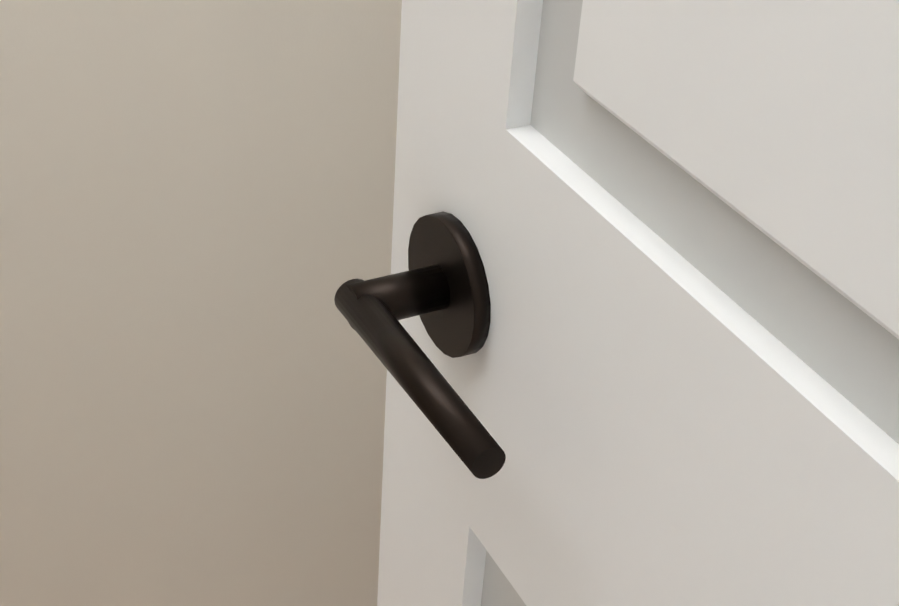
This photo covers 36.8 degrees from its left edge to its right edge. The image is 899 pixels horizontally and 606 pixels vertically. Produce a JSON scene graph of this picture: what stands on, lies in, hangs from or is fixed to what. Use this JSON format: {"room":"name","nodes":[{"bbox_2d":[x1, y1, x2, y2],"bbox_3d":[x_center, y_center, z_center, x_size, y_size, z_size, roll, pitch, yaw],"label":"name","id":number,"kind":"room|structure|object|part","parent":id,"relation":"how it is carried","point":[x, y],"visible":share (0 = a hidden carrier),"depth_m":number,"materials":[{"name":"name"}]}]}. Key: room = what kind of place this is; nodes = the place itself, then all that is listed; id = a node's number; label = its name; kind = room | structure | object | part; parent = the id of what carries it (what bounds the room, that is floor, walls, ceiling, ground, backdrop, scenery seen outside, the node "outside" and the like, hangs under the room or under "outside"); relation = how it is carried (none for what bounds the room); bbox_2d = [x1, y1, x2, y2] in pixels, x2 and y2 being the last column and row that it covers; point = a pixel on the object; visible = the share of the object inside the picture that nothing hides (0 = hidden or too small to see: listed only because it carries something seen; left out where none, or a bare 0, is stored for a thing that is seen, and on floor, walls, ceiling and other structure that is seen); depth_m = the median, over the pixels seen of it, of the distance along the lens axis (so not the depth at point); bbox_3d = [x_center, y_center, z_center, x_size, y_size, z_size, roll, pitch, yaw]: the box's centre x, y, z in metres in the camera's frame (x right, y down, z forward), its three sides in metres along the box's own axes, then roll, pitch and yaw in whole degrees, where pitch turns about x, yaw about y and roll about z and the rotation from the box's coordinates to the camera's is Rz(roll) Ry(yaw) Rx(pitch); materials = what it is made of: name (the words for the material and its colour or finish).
{"room":"room doorway","nodes":[
{"label":"room doorway","id":0,"kind":"room"},
{"bbox_2d":[0,0,401,605],"bbox_3d":[-0.877,-0.618,0.828,3.050,2.500,0.140,-2,35,-9],"label":"wall","id":1,"kind":"structure","parent":0,"point":[196,210],"depth_m":1.29,"materials":[{"name":"beige paint"}]},
{"bbox_3d":[-1.195,0.162,-0.343,3.300,2.500,0.140,-2,35,-9],"label":"wall","id":2,"kind":"structure","parent":0,"visible":0},
{"bbox_2d":[346,0,898,605],"bbox_3d":[0.132,0.068,0.332,0.085,2.025,0.705,-14,38,-24],"label":"door","id":3,"kind":"structure","parent":2,"relation":"in","point":[671,382],"depth_m":0.46,"materials":[{"name":"white paint"}]},
{"bbox_3d":[-0.023,-0.003,0.583,0.042,0.020,0.020,-14,38,-24],"label":"door handle neck","id":4,"kind":"part","parent":3,"relation":"part of","materials":[{"name":"black metal"}]},
{"bbox_2d":[334,278,505,478],"bbox_3d":[-0.014,0.028,0.537,0.017,0.020,0.124,-14,38,-24],"label":"lever","id":5,"kind":"object","parent":3,"relation":"attached to","point":[400,354],"visible":1,"depth_m":0.52,"materials":[{"name":"brown metal"}]},
{"bbox_2d":[408,212,490,357],"bbox_3d":[-0.001,-0.008,0.593,0.008,0.064,0.064,-13,38,-24],"label":"rose","id":6,"kind":"object","parent":3,"relation":"attached to","point":[459,326],"visible":0.75,"depth_m":0.58,"materials":[{"name":"brown metal"}]},
{"bbox_3d":[0.179,-0.291,0.100,0.027,0.803,0.455,-13,38,-24],"label":"upper door panel","id":7,"kind":"part","parent":3,"relation":"part of","materials":[{"name":"white paint"}]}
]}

